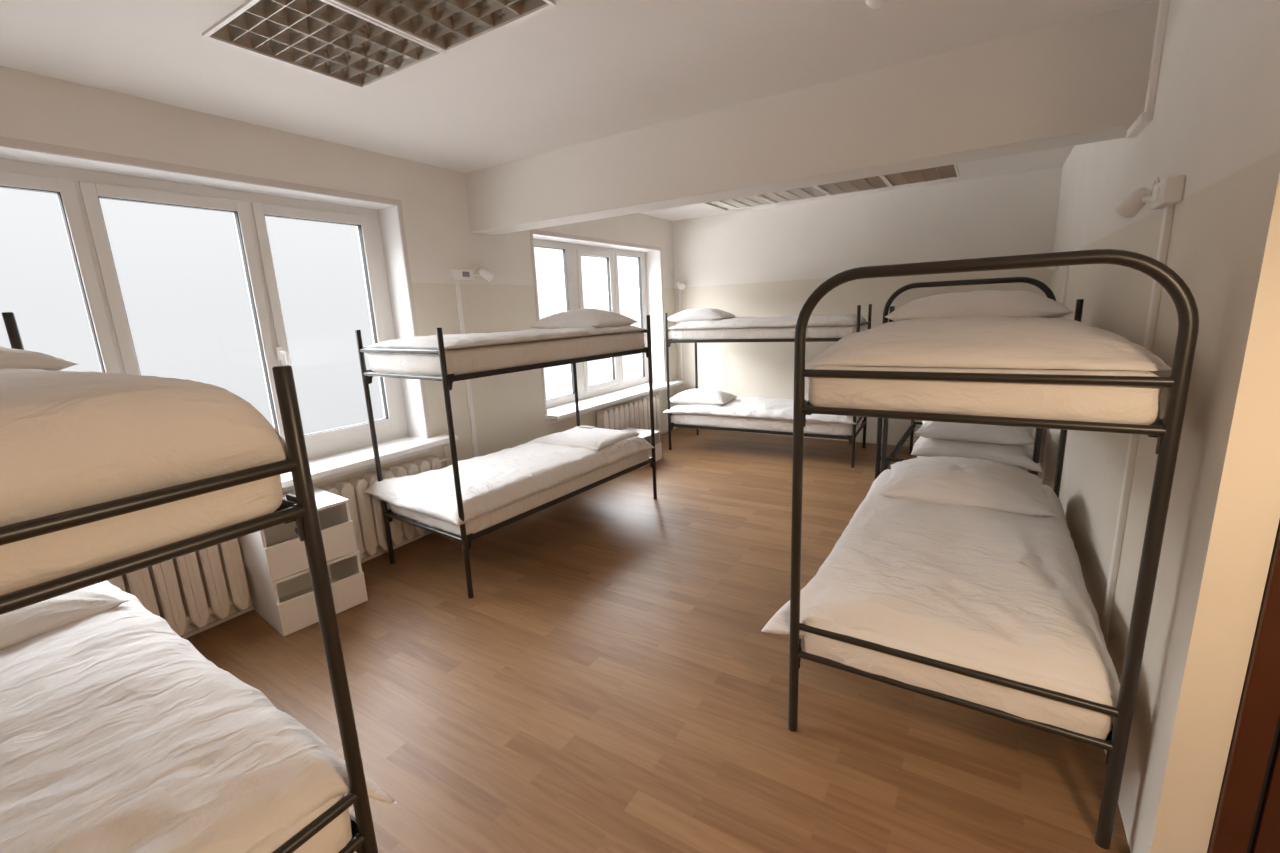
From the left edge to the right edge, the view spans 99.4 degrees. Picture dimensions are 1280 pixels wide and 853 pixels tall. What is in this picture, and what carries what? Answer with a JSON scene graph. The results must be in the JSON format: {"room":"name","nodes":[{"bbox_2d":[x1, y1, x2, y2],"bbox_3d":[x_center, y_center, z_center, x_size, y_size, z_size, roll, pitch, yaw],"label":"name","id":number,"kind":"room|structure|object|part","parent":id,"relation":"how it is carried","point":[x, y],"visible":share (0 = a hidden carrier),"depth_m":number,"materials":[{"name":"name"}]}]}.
{"room":"dormitory","nodes":[
{"label":"dormitory","id":0,"kind":"room"},
{"bbox_2d":[0,66,677,632],"bbox_3d":[-1.706,-0.542,4.089,0.300,2.684,7.750,5,14,32],"label":"wall","id":1,"kind":"structure","parent":0,"point":[509,407],"depth_m":3.92,"materials":[{"name":"paint"}]},
{"bbox_2d":[107,538,250,636],"bbox_3d":[-2.477,0.818,2.628,0.136,0.590,1.168,5,14,32],"label":"radiator","id":2,"kind":"object","parent":1,"relation":"attached to","point":[183,590],"visible":0.17,"depth_m":2.80,"materials":[{"name":"metal"}]},
{"bbox_2d":[0,136,458,491],"bbox_3d":[-2.302,-0.456,2.985,0.425,1.783,2.665,5,14,32],"label":"window","id":3,"kind":"structure","parent":1,"relation":"in","point":[78,177],"depth_m":3.22,"materials":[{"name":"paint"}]},
{"bbox_3d":[-2.854,-0.370,2.437,0.069,1.482,0.712,5,14,32],"label":"sash","id":4,"kind":"part","parent":3,"relation":"part of","materials":[{"name":"white plastic"}]},
{"bbox_3d":[-2.469,-0.516,3.036,0.069,1.482,0.706,5,14,32],"label":"sash","id":5,"kind":"part","parent":3,"relation":"part of","materials":[{"name":"white plastic"}]},
{"bbox_3d":[-2.202,-0.406,3.356,0.070,0.171,0.036,2,13,22],"label":"handle","id":6,"kind":"part","parent":3,"relation":"part of","materials":[{"name":"white plastic"}]},
{"bbox_3d":[-2.077,-0.664,3.646,0.069,1.482,0.720,5,14,32],"label":"sash","id":7,"kind":"part","parent":3,"relation":"part of","materials":[{"name":"white plastic"}]},
{"bbox_3d":[-2.244,0.367,3.149,0.375,0.100,2.665,5,14,32],"label":"sill","id":8,"kind":"part","parent":3,"relation":"part of","materials":[{"name":"white"}]},
{"bbox_2d":[320,445,448,559],"bbox_3d":[-1.718,0.530,3.809,0.136,0.590,0.976,5,14,32],"label":"radiator","id":9,"kind":"object","parent":1,"relation":"attached to","point":[366,513],"visible":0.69,"depth_m":3.62,"materials":[{"name":"metal"}]},
{"bbox_2d":[181,427,677,638],"bbox_3d":[-1.514,0.771,4.286,0.018,0.020,7.750,5,14,32],"label":"baseboard","id":10,"kind":"structure","parent":1,"relation":"attached to","point":[233,615],"depth_m":3.11,"materials":[{"name":"paint"}]},
{"bbox_2d":[454,279,478,456],"bbox_3d":[-1.379,-0.430,4.331,0.016,1.437,0.040,5,14,32],"label":"cable trunking","id":11,"kind":"object","parent":1,"relation":"attached to","point":[457,282],"visible":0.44,"depth_m":4.35,"materials":[{"name":"white plastic"}]},
{"bbox_2d":[450,266,495,282],"bbox_3d":[-1.313,-1.197,4.266,0.387,0.132,0.108,-13,16,-41],"label":"reading lamp","id":12,"kind":"object","parent":1,"relation":"attached to","point":[487,274],"visible":1,"depth_m":4.24,"materials":[{"name":"white plastic"}]},
{"bbox_2d":[462,271,469,276],"bbox_3d":[-1.348,-1.179,4.201,0.005,0.040,0.070,5,14,32],"label":"switch","id":13,"kind":"object","parent":12,"relation":"attached to","point":[464,273],"depth_m":4.20,"materials":[{"name":"grey plastic"}]},
{"bbox_2d":[529,229,683,424],"bbox_3d":[-0.311,-1.143,6.078,0.440,1.781,2.572,5,14,32],"label":"window","id":14,"kind":"structure","parent":1,"relation":"in","point":[600,395],"depth_m":6.21,"materials":[{"name":"paint"}]},
{"bbox_3d":[-0.882,-1.039,5.526,0.059,1.610,0.580,5,14,32],"label":"sash","id":15,"kind":"part","parent":14,"relation":"part of","materials":[{"name":"white plastic"}]},
{"bbox_3d":[-0.532,-1.162,6.081,0.060,1.646,2.277,5,14,32],"label":"frame","id":16,"kind":"part","parent":14,"relation":"part of","materials":[{"name":"white plastic"}]},
{"bbox_3d":[-0.486,-1.192,6.132,0.069,1.520,0.640,5,14,32],"label":"sash","id":17,"kind":"part","parent":14,"relation":"part of","materials":[{"name":"white plastic"}]},
{"bbox_3d":[-0.253,-0.320,6.243,0.390,0.100,2.570,5,14,32],"label":"sill","id":18,"kind":"part","parent":14,"relation":"part of","materials":[{"name":"white"}]},
{"bbox_3d":[-0.128,-1.325,6.700,0.059,1.610,0.630,5,14,32],"label":"sash","id":19,"kind":"part","parent":14,"relation":"part of","materials":[{"name":"white plastic"}]},
{"bbox_2d":[596,391,660,431],"bbox_3d":[-0.084,-0.073,6.355,0.136,0.555,1.310,5,14,32],"label":"radiator","id":20,"kind":"object","parent":1,"relation":"attached to","point":[635,413],"visible":0.56,"depth_m":6.22,"materials":[{"name":"metal"}]},
{"bbox_2d":[0,0,1152,220],"bbox_3d":[0.695,-1.715,2.381,5.987,0.120,7.950,5,14,32],"label":"ceiling","id":21,"kind":"structure","parent":0,"point":[569,73],"depth_m":2.40,"materials":[{"name":"white paint"}]},
{"bbox_2d":[202,0,445,88],"bbox_3d":[-1.231,-1.556,2.141,0.593,0.093,0.638,5,14,32],"label":"ceiling light","id":22,"kind":"object","parent":21,"relation":"attached to","point":[325,38],"visible":0.67,"depth_m":2.15,"materials":[{"name":"white metal"}]},
{"bbox_2d":[329,0,555,52],"bbox_3d":[-0.723,-1.511,1.826,0.593,0.093,0.638,5,14,32],"label":"ceiling light","id":23,"kind":"object","parent":21,"relation":"attached to","point":[446,26],"visible":1,"depth_m":2.01,"materials":[{"name":"white metal"}]},
{"bbox_2d":[704,195,774,210],"bbox_3d":[1.075,-2.460,5.863,0.578,0.093,0.658,5,14,32],"label":"ceiling light","id":24,"kind":"object","parent":21,"relation":"attached to","point":[753,200],"visible":0.42,"depth_m":5.93,"materials":[{"name":"white metal"}]},
{"bbox_2d":[756,186,829,203],"bbox_3d":[1.570,-2.415,5.555,0.578,0.093,0.658,5,14,32],"label":"ceiling light","id":25,"kind":"object","parent":21,"relation":"attached to","point":[811,192],"visible":0.44,"depth_m":5.61,"materials":[{"name":"white metal"}]},
{"bbox_2d":[464,0,1158,234],"bbox_3d":[0.402,-1.612,3.281,3.959,0.434,0.252,5,14,32],"label":"ceiling beam","id":26,"kind":"structure","parent":21,"relation":"attached to","point":[1083,80],"depth_m":2.71,"materials":[{"name":"paint"}]},
{"bbox_2d":[815,176,890,195],"bbox_3d":[2.066,-2.371,5.248,0.578,0.093,0.658,5,14,32],"label":"ceiling light","id":27,"kind":"object","parent":21,"relation":"attached to","point":[876,182],"visible":0.44,"depth_m":5.30,"materials":[{"name":"white metal"}]},
{"bbox_2d":[864,0,887,8],"bbox_3d":[0.859,-1.546,1.959,0.100,0.046,0.100,5,14,32],"label":"ceiling fitting","id":28,"kind":"object","parent":21,"relation":"attached to","point":[873,4],"visible":1,"depth_m":1.96,"materials":[{"name":"white plastic"}]},
{"bbox_2d":[881,164,958,186],"bbox_3d":[2.561,-2.326,4.940,0.578,0.093,0.658,5,14,32],"label":"ceiling light","id":29,"kind":"object","parent":21,"relation":"attached to","point":[945,172],"visible":0.6,"depth_m":4.99,"materials":[{"name":"white metal"}]},
{"bbox_2d":[186,427,1130,852],"bbox_3d":[0.816,1.024,2.971,5.987,0.120,7.950,5,14,32],"label":"floor","id":30,"kind":"structure","parent":0,"point":[610,680],"depth_m":2.27,"materials":[{"name":"brown wood"}]},
{"bbox_2d":[0,312,377,852],"bbox_3d":[-1.698,0.573,1.274,1.981,1.690,0.951,5,14,32],"label":"bunk bed","id":31,"kind":"object","parent":30,"relation":"on","point":[301,507],"visible":0.43,"depth_m":1.01,"materials":[{"name":"metal"}]},
{"bbox_3d":[-2.281,0.407,2.166,0.031,1.690,0.031,5,14,32],"label":"post","id":32,"kind":"part","parent":31,"relation":"part of","materials":[{"name":"metal"}]},
{"bbox_2d":[0,474,282,595],"bbox_3d":[-1.719,0.133,1.180,1.930,0.122,0.909,5,14,32],"label":"mattress","id":33,"kind":"object","parent":31,"relation":"on","point":[40,559],"visible":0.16,"depth_m":0.85,"materials":[{"name":"white fabric"}]},
{"bbox_2d":[0,369,288,526],"bbox_3d":[-1.724,0.002,1.152,1.937,0.189,0.941,5,14,32],"label":"duvet","id":34,"kind":"object","parent":33,"relation":"on","point":[70,440],"visible":0.91,"depth_m":0.86,"materials":[{"name":"white fabric"}]},
{"bbox_2d":[0,346,76,370],"bbox_3d":[-2.117,-0.153,1.378,0.520,0.132,0.880,5,14,32],"label":"pillow","id":35,"kind":"object","parent":34,"relation":"on","point":[10,358],"visible":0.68,"depth_m":1.55,"materials":[{"name":"white fabric"}]},
{"bbox_3d":[-0.890,0.252,0.676,0.025,0.025,0.920,5,14,32],"label":"rail","id":36,"kind":"part","parent":31,"relation":"part of","materials":[{"name":"metal"}]},
{"bbox_2d":[0,580,396,852],"bbox_3d":[-1.677,0.792,1.332,2.000,0.186,1.039,5,14,33],"label":"duvet","id":37,"kind":"object","parent":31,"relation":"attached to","point":[118,734],"visible":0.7,"depth_m":1.21,"materials":[{"name":"white fabric"}]},
{"bbox_2d":[0,585,127,649],"bbox_3d":[-2.138,0.622,1.665,0.460,0.119,0.740,5,14,32],"label":"pillow","id":38,"kind":"object","parent":37,"relation":"on","point":[17,626],"visible":0.52,"depth_m":1.73,"materials":[{"name":"white fabric"}]},
{"bbox_3d":[-1.482,0.093,1.554,1.926,0.033,0.036,5,14,32],"label":"rail","id":39,"kind":"part","parent":31,"relation":"part of","materials":[{"name":"metal"}]},
{"bbox_2d":[244,794,351,852],"bbox_3d":[-1.686,0.875,1.338,1.962,0.164,0.910,5,14,32],"label":"mattress","id":40,"kind":"object","parent":31,"relation":"on","point":[334,836],"visible":0.05,"depth_m":1.13,"materials":[{"name":"white fabric"}]},
{"bbox_3d":[-0.625,0.635,1.157,0.031,1.527,0.031,5,14,32],"label":"post","id":41,"kind":"part","parent":31,"relation":"part of","materials":[{"name":"metal"}]},
{"bbox_3d":[-0.857,1.006,0.838,0.025,0.025,0.920,5,14,32],"label":"rail","id":42,"kind":"part","parent":31,"relation":"part of","materials":[{"name":"metal"}]},
{"bbox_3d":[-1.448,0.848,1.716,1.926,0.033,0.036,5,14,32],"label":"rail","id":43,"kind":"part","parent":31,"relation":"part of","materials":[{"name":"metal"}]},
{"bbox_2d":[244,550,367,635],"bbox_3d":[-1.922,0.889,3.128,0.476,0.312,0.446,7,16,38],"label":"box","id":44,"kind":"object","parent":30,"relation":"on","point":[288,604],"visible":0.7,"depth_m":3.04,"materials":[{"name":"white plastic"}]},
{"bbox_2d":[238,487,356,581],"bbox_3d":[-1.950,0.586,3.060,0.466,0.312,0.446,7,15,37],"label":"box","id":45,"kind":"object","parent":44,"relation":"on","point":[276,552],"visible":0.53,"depth_m":2.99,"materials":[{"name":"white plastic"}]},
{"bbox_3d":[-1.768,0.666,2.938,0.016,0.183,0.440,7,15,37],"label":"panel","id":46,"kind":"part","parent":45,"relation":"part of","materials":[{"name":"white laminate"}]},
{"bbox_3d":[-1.960,0.441,3.032,0.456,0.016,0.446,7,15,37],"label":"panel","id":47,"kind":"part","parent":45,"relation":"part of","materials":[{"name":"white wood"}]},
{"bbox_3d":[-1.932,0.744,3.100,0.466,0.016,0.446,7,16,38],"label":"panel","id":48,"kind":"part","parent":44,"relation":"part of","materials":[{"name":"white wood"}]},
{"bbox_3d":[-1.740,0.971,2.998,0.016,0.183,0.440,7,16,38],"label":"panel","id":49,"kind":"part","parent":44,"relation":"part of","materials":[{"name":"white laminate"}]},
{"bbox_2d":[355,315,656,598],"bbox_3d":[-0.801,0.015,4.005,0.871,1.553,1.943,6,15,35],"label":"bunk bed","id":50,"kind":"object","parent":30,"relation":"on","point":[447,380],"visible":0.66,"depth_m":3.36,"materials":[{"name":"metal"}]},
{"bbox_3d":[-1.701,0.165,3.497,0.031,1.553,0.031,6,15,36],"label":"post","id":51,"kind":"part","parent":50,"relation":"part of","materials":[{"name":"metal"}]},
{"bbox_3d":[-1.383,-0.291,3.147,0.840,0.025,0.025,6,15,35],"label":"rail","id":52,"kind":"part","parent":50,"relation":"part of","materials":[{"name":"metal"}]},
{"bbox_3d":[-1.343,0.614,3.342,0.840,0.025,0.025,6,15,35],"label":"rail","id":53,"kind":"part","parent":50,"relation":"part of","materials":[{"name":"metal"}]},
{"bbox_3d":[-1.022,0.240,3.010,0.031,1.553,0.031,6,15,35],"label":"post","id":54,"kind":"part","parent":50,"relation":"part of","materials":[{"name":"metal"}]},
{"bbox_2d":[367,331,644,376],"bbox_3d":[-0.826,-0.546,3.884,0.828,0.159,1.892,6,15,35],"label":"mattress","id":55,"kind":"object","parent":50,"relation":"on","point":[466,360],"visible":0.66,"depth_m":3.29,"materials":[{"name":"white fabric"}]},
{"bbox_2d":[363,325,647,348],"bbox_3d":[-0.831,-0.657,3.860,0.858,0.063,1.896,6,15,35],"label":"duvet","id":56,"kind":"object","parent":55,"relation":"on","point":[451,341],"visible":0.9,"depth_m":3.30,"materials":[{"name":"white fabric"}]},
{"bbox_2d":[529,308,637,328],"bbox_3d":[-0.457,-0.866,4.349,0.740,0.155,0.500,6,15,36],"label":"pillow","id":57,"kind":"object","parent":56,"relation":"on","point":[577,318],"visible":0.84,"depth_m":4.17,"materials":[{"name":"white fabric"}]},
{"bbox_2d":[390,450,649,535],"bbox_3d":[-0.786,0.365,4.081,0.829,0.168,1.893,6,15,36],"label":"mattress","id":58,"kind":"object","parent":50,"relation":"on","point":[476,525],"visible":0.2,"depth_m":3.51,"materials":[{"name":"white fabric"}]},
{"bbox_2d":[364,430,654,525],"bbox_3d":[-0.842,0.262,4.038,0.939,0.138,1.989,6,15,35],"label":"duvet","id":59,"kind":"object","parent":58,"relation":"on","point":[492,482],"visible":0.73,"depth_m":3.54,"materials":[{"name":"white fabric"}]},
{"bbox_2d":[535,425,638,450],"bbox_3d":[-0.431,0.081,4.463,0.660,0.056,0.580,5,14,33],"label":"pillow","id":60,"kind":"object","parent":59,"relation":"on","point":[589,437],"visible":0.97,"depth_m":4.36,"materials":[{"name":"white fabric"}]},
{"bbox_3d":[-0.497,-0.438,3.666,0.036,0.033,1.888,6,15,35],"label":"rail","id":61,"kind":"part","parent":50,"relation":"part of","materials":[{"name":"metal"}]},
{"bbox_3d":[-0.458,0.468,3.861,0.036,0.033,1.888,6,15,35],"label":"rail","id":62,"kind":"part","parent":50,"relation":"part of","materials":[{"name":"metal"}]},
{"bbox_3d":[-0.581,-0.209,5.001,0.031,1.553,0.031,6,15,35],"label":"post","id":63,"kind":"part","parent":50,"relation":"part of","materials":[{"name":"metal"}]},
{"bbox_3d":[0.099,-0.134,4.513,0.031,1.553,0.031,6,15,35],"label":"post","id":64,"kind":"part","parent":50,"relation":"part of","materials":[{"name":"metal"}]},
{"bbox_2d":[623,428,661,468],"bbox_3d":[-0.063,0.225,5.830,0.436,0.312,0.426,6,15,33],"label":"box","id":65,"kind":"object","parent":30,"relation":"on","point":[646,434],"visible":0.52,"depth_m":5.85,"materials":[{"name":"white plastic"}]},
{"bbox_3d":[-0.073,0.080,5.801,0.426,0.016,0.426,6,15,33],"label":"panel","id":66,"kind":"part","parent":65,"relation":"part of","materials":[{"name":"white"}]},
{"bbox_3d":[0.115,0.301,5.727,0.016,0.183,0.420,6,15,33],"label":"panel","id":67,"kind":"part","parent":65,"relation":"part of","materials":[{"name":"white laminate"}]},
{"bbox_2d":[665,304,871,467],"bbox_3d":[1.378,-0.505,5.975,2.021,1.553,0.821,4,14,29],"label":"bunk bed","id":68,"kind":"object","parent":30,"relation":"on","point":[668,342],"visible":0.52,"depth_m":5.72,"materials":[{"name":"metal"}]},
{"bbox_3d":[0.318,-0.491,6.126,0.031,1.553,0.031,4,14,29],"label":"post","id":69,"kind":"part","parent":68,"relation":"part of","materials":[{"name":"metal"}]},
{"bbox_3d":[0.706,-0.652,6.795,0.031,1.553,0.031,4,14,29],"label":"post","id":70,"kind":"part","parent":68,"relation":"part of","materials":[{"name":"metal"}]},
{"bbox_3d":[1.173,-0.881,5.558,1.966,0.033,0.036,4,14,29],"label":"rail","id":71,"kind":"part","parent":68,"relation":"part of","materials":[{"name":"metal"}]},
{"bbox_3d":[1.214,0.047,5.758,1.966,0.033,0.036,4,14,29],"label":"rail","id":72,"kind":"part","parent":68,"relation":"part of","materials":[{"name":"metal"}]},
{"bbox_2d":[672,413,862,435],"bbox_3d":[1.396,-0.105,6.061,1.972,0.163,0.776,4,14,29],"label":"mattress","id":73,"kind":"object","parent":68,"relation":"on","point":[839,429],"visible":0.33,"depth_m":5.71,"materials":[{"name":"white fabric"}]},
{"bbox_2d":[663,396,859,423],"bbox_3d":[1.367,-0.232,6.044,2.086,0.116,0.870,4,14,29],"label":"duvet","id":74,"kind":"object","parent":73,"relation":"on","point":[749,407],"visible":0.48,"depth_m":5.83,"materials":[{"name":"white fabric"}]},
{"bbox_2d":[670,388,736,404],"bbox_3d":[0.721,-0.360,6.267,0.700,0.154,0.480,4,14,29],"label":"pillow","id":75,"kind":"object","parent":74,"relation":"on","point":[705,396],"visible":0.97,"depth_m":6.12,"materials":[{"name":"white fabric"}]},
{"bbox_2d":[669,322,866,339],"bbox_3d":[1.355,-1.020,5.864,1.975,0.138,0.777,4,14,29],"label":"mattress","id":76,"kind":"object","parent":68,"relation":"on","point":[842,331],"visible":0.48,"depth_m":5.51,"materials":[{"name":"white fabric"}]},
{"bbox_2d":[669,314,865,328],"bbox_3d":[1.349,-1.139,5.838,1.941,0.106,0.811,4,14,29],"label":"duvet","id":77,"kind":"object","parent":76,"relation":"on","point":[832,319],"visible":0.84,"depth_m":5.49,"materials":[{"name":"white fabric"}]},
{"bbox_2d":[668,308,734,321],"bbox_3d":[0.683,-1.264,6.118,0.680,0.137,0.460,4,14,29],"label":"pillow","id":78,"kind":"object","parent":77,"relation":"on","point":[700,314],"visible":0.94,"depth_m":5.96,"materials":[{"name":"white fabric"}]},
{"bbox_3d":[2.050,-0.358,5.154,0.031,1.553,0.031,4,14,29],"label":"post","id":79,"kind":"part","parent":68,"relation":"part of","materials":[{"name":"metal"}]},
{"bbox_3d":[2.264,0.032,5.590,0.025,0.025,0.790,4,14,29],"label":"rail","id":80,"kind":"part","parent":68,"relation":"part of","materials":[{"name":"metal"}]},
{"bbox_3d":[2.438,-0.519,5.824,0.031,1.553,0.031,4,14,29],"label":"post","id":81,"kind":"part","parent":68,"relation":"part of","materials":[{"name":"metal"}]},
{"bbox_2d":[875,277,1055,478],"bbox_3d":[2.649,-0.303,4.436,0.970,1.698,1.933,5,15,33],"label":"bunk bed","id":82,"kind":"object","parent":30,"relation":"on","point":[1048,292],"visible":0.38,"depth_m":3.61,"materials":[{"name":"metal"}]},
{"bbox_3d":[2.296,0.157,4.787,0.036,0.033,1.876,5,15,33],"label":"rail","id":83,"kind":"part","parent":82,"relation":"part of","materials":[{"name":"metal"}]},
{"bbox_3d":[2.781,-0.460,5.478,0.031,1.553,0.031,5,15,33],"label":"post","id":84,"kind":"part","parent":82,"relation":"part of","materials":[{"name":"metal"}]},
{"bbox_2d":[917,456,1027,470],"bbox_3d":[2.754,0.154,4.478,0.689,0.133,1.880,5,15,33],"label":"mattress","id":85,"kind":"object","parent":82,"relation":"on","point":[917,456],"visible":0.02,"depth_m":3.65,"materials":[{"name":"white fabric"}]},
{"bbox_2d":[911,431,1041,471],"bbox_3d":[2.717,-0.003,4.353,0.758,0.178,1.845,5,15,33],"label":"duvet","id":86,"kind":"object","parent":85,"relation":"on","point":[1021,456],"visible":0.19,"depth_m":3.63,"materials":[{"name":"white fabric"}]},
{"bbox_2d":[914,421,1034,445],"bbox_3d":[2.347,-0.016,3.813,0.700,0.171,0.460,5,15,33],"label":"pillow","id":87,"kind":"object","parent":86,"relation":"on","point":[997,434],"visible":0.62,"depth_m":3.65,"materials":[{"name":"white fabric"}]},
{"bbox_2d":[788,249,1198,849],"bbox_3d":[1.465,0.171,2.476,0.955,1.698,2.003,5,14,32],"label":"bunk bed","id":88,"kind":"object","parent":30,"relation":"on","point":[1168,429],"visible":0.56,"depth_m":1.53,"materials":[{"name":"metal"}]},
{"bbox_3d":[1.075,-0.250,2.627,0.036,0.033,1.946,5,14,32],"label":"rail","id":89,"kind":"part","parent":88,"relation":"part of","materials":[{"name":"metal"}]},
{"bbox_3d":[1.605,0.009,3.545,0.031,1.553,0.031,5,14,32],"label":"post","id":90,"kind":"part","parent":88,"relation":"part of","materials":[{"name":"metal"}]},
{"bbox_2d":[761,469,1132,717],"bbox_3d":[1.426,0.528,2.566,1.068,0.196,1.955,5,14,32],"label":"duvet","id":91,"kind":"object","parent":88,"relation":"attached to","point":[1006,589],"visible":0.73,"depth_m":2.01,"materials":[{"name":"white fabric"}]},
{"bbox_2d":[877,456,1056,516],"bbox_3d":[1.738,0.274,2.927,0.770,0.188,0.600,5,14,30],"label":"pillow","id":92,"kind":"object","parent":91,"relation":"on","point":[1003,487],"visible":0.95,"depth_m":2.76,"materials":[{"name":"white fabric"}]},
{"bbox_3d":[0.963,0.875,1.776,0.920,0.025,0.025,5,14,32],"label":"rail","id":93,"kind":"part","parent":88,"relation":"part of","materials":[{"name":"metal"}]},
{"bbox_2d":[800,615,1113,739],"bbox_3d":[1.485,0.622,2.574,0.909,0.180,1.987,5,14,32],"label":"mattress","id":94,"kind":"object","parent":88,"relation":"on","point":[1025,705],"visible":0.09,"depth_m":1.72,"materials":[{"name":"white fabric"}]},
{"bbox_3d":[0.923,-0.023,1.583,0.920,0.025,0.025,5,14,32],"label":"rail","id":95,"kind":"part","parent":88,"relation":"part of","materials":[{"name":"metal"}]},
{"bbox_2d":[808,365,1162,424],"bbox_3d":[1.445,-0.284,2.378,0.910,0.156,1.951,5,14,32],"label":"mattress","id":96,"kind":"object","parent":88,"relation":"on","point":[1140,405],"visible":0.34,"depth_m":1.53,"materials":[{"name":"white fabric"}]},
{"bbox_2d":[805,316,1171,370],"bbox_3d":[1.440,-0.414,2.350,0.931,0.113,1.868,5,14,32],"label":"duvet","id":97,"kind":"object","parent":96,"relation":"on","point":[965,342],"visible":0.98,"depth_m":1.66,"materials":[{"name":"white fabric"}]},
{"bbox_2d":[885,290,1073,320],"bbox_3d":[1.761,-0.639,2.860,0.800,0.148,0.500,5,14,32],"label":"pillow","id":98,"kind":"object","parent":97,"relation":"on","point":[985,303],"visible":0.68,"depth_m":2.68,"materials":[{"name":"white fabric"}]},
{"bbox_3d":[2.382,0.079,3.058,0.031,1.553,0.031,5,14,32],"label":"post","id":99,"kind":"part","parent":88,"relation":"part of","materials":[{"name":"metal"}]},
{"bbox_3d":[1.862,0.716,2.353,0.036,0.033,1.946,5,14,32],"label":"rail","id":100,"kind":"part","parent":88,"relation":"part of","materials":[{"name":"metal"}]},
{"bbox_3d":[1.822,-0.182,2.160,0.036,0.033,1.946,5,14,32],"label":"rail","id":101,"kind":"part","parent":88,"relation":"part of","materials":[{"name":"metal"}]},
{"bbox_2d":[673,167,1061,446],"bbox_3d":[2.808,-1.124,5.870,5.987,2.684,0.200,5,14,32],"label":"wall","id":102,"kind":"structure","parent":0,"point":[765,262],"depth_m":6.01,"materials":[{"name":"paint"}]},
{"bbox_2d":[673,280,685,289],"bbox_3d":[0.513,-1.827,6.998,0.103,0.129,0.203,-8,13,-23],"label":"reading lamp","id":103,"kind":"object","parent":102,"relation":"attached to","point":[679,284],"visible":1,"depth_m":6.95,"materials":[{"name":"white plastic"}]},
{"bbox_2d":[679,289,683,378],"bbox_3d":[0.544,-1.214,7.171,0.035,1.187,0.016,5,14,32],"label":"cable trunking","id":104,"kind":"object","parent":102,"relation":"attached to","point":[680,295],"visible":0.57,"depth_m":7.20,"materials":[{"name":"white plastic"}]},
{"bbox_2d":[1033,0,1279,852],"bbox_3d":[2.602,-0.523,3.124,0.100,2.684,4.785,5,14,32],"label":"wall","id":105,"kind":"structure","parent":0,"point":[1215,123],"depth_m":1.39,"materials":[{"name":"paint"}]},
{"bbox_2d":[1041,268,1068,483],"bbox_3d":[3.101,-0.308,4.069,0.016,1.702,0.035,5,14,32],"label":"cable trunking","id":106,"kind":"object","parent":105,"relation":"attached to","point":[1067,269],"visible":0.44,"depth_m":4.14,"materials":[{"name":"white plastic"}]},
{"bbox_2d":[1048,266,1068,269],"bbox_3d":[3.090,-1.213,3.989,0.079,0.114,0.286,1,13,15],"label":"reading lamp","id":107,"kind":"object","parent":105,"relation":"attached to","point":[1054,267],"visible":0.15,"depth_m":4.07,"materials":[{"name":"white plastic"}]},
{"bbox_2d":[1101,205,1174,646],"bbox_3d":[1.712,0.176,1.903,0.018,1.787,0.040,5,14,32],"label":"cable trunking","id":108,"kind":"object","parent":105,"relation":"attached to","point":[1168,212],"visible":0.56,"depth_m":1.88,"materials":[{"name":"white plastic"}]},
{"bbox_2d":[1126,111,1153,138],"bbox_3d":[1.982,-1.195,2.154,0.034,0.034,0.270,5,14,32],"label":"cable trunking","id":109,"kind":"object","parent":105,"relation":"attached to","point":[1144,119],"visible":1,"depth_m":2.11,"materials":[{"name":"white plastic"}]},
{"bbox_2d":[1115,175,1185,217],"bbox_3d":[1.679,-0.761,1.779,0.081,0.114,0.345,2,13,18],"label":"reading lamp","id":110,"kind":"object","parent":105,"relation":"attached to","point":[1167,192],"visible":0.99,"depth_m":1.73,"materials":[{"name":"white plastic"}]},
{"bbox_3d":[1.707,-0.759,1.802,0.028,0.030,0.096,2,13,20],"label":"arm","id":111,"kind":"part","parent":110,"relation":"part of","materials":[{"name":"white plastic"}]},
{"bbox_2d":[1150,175,1185,209],"bbox_3d":[1.650,-0.730,1.698,0.045,0.076,0.160,5,14,32],"label":"switch","id":112,"kind":"object","parent":110,"relation":"attached to","point":[1167,192],"depth_m":1.64,"materials":[{"name":"white plastic"}]},
{"bbox_2d":[1144,0,1168,113],"bbox_3d":[1.915,-1.397,2.006,0.022,0.449,0.035,5,14,32],"label":"cable trunking","id":113,"kind":"object","parent":105,"relation":"attached to","point":[1164,4],"visible":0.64,"depth_m":2.00,"materials":[{"name":"white plastic"}]},
{"bbox_3d":[2.133,-0.002,0.801,1.628,2.684,0.150,5,14,32],"label":"wall","id":114,"kind":"structure","parent":0,"visible":0},
{"bbox_2d":[1207,520,1279,852],"bbox_3d":[1.831,0.266,0.960,0.986,2.120,0.115,5,14,32],"label":"door","id":115,"kind":"structure","parent":114,"relation":"in","point":[1247,815],"depth_m":1.27,"materials":[{"name":"brown wood"}]}
]}

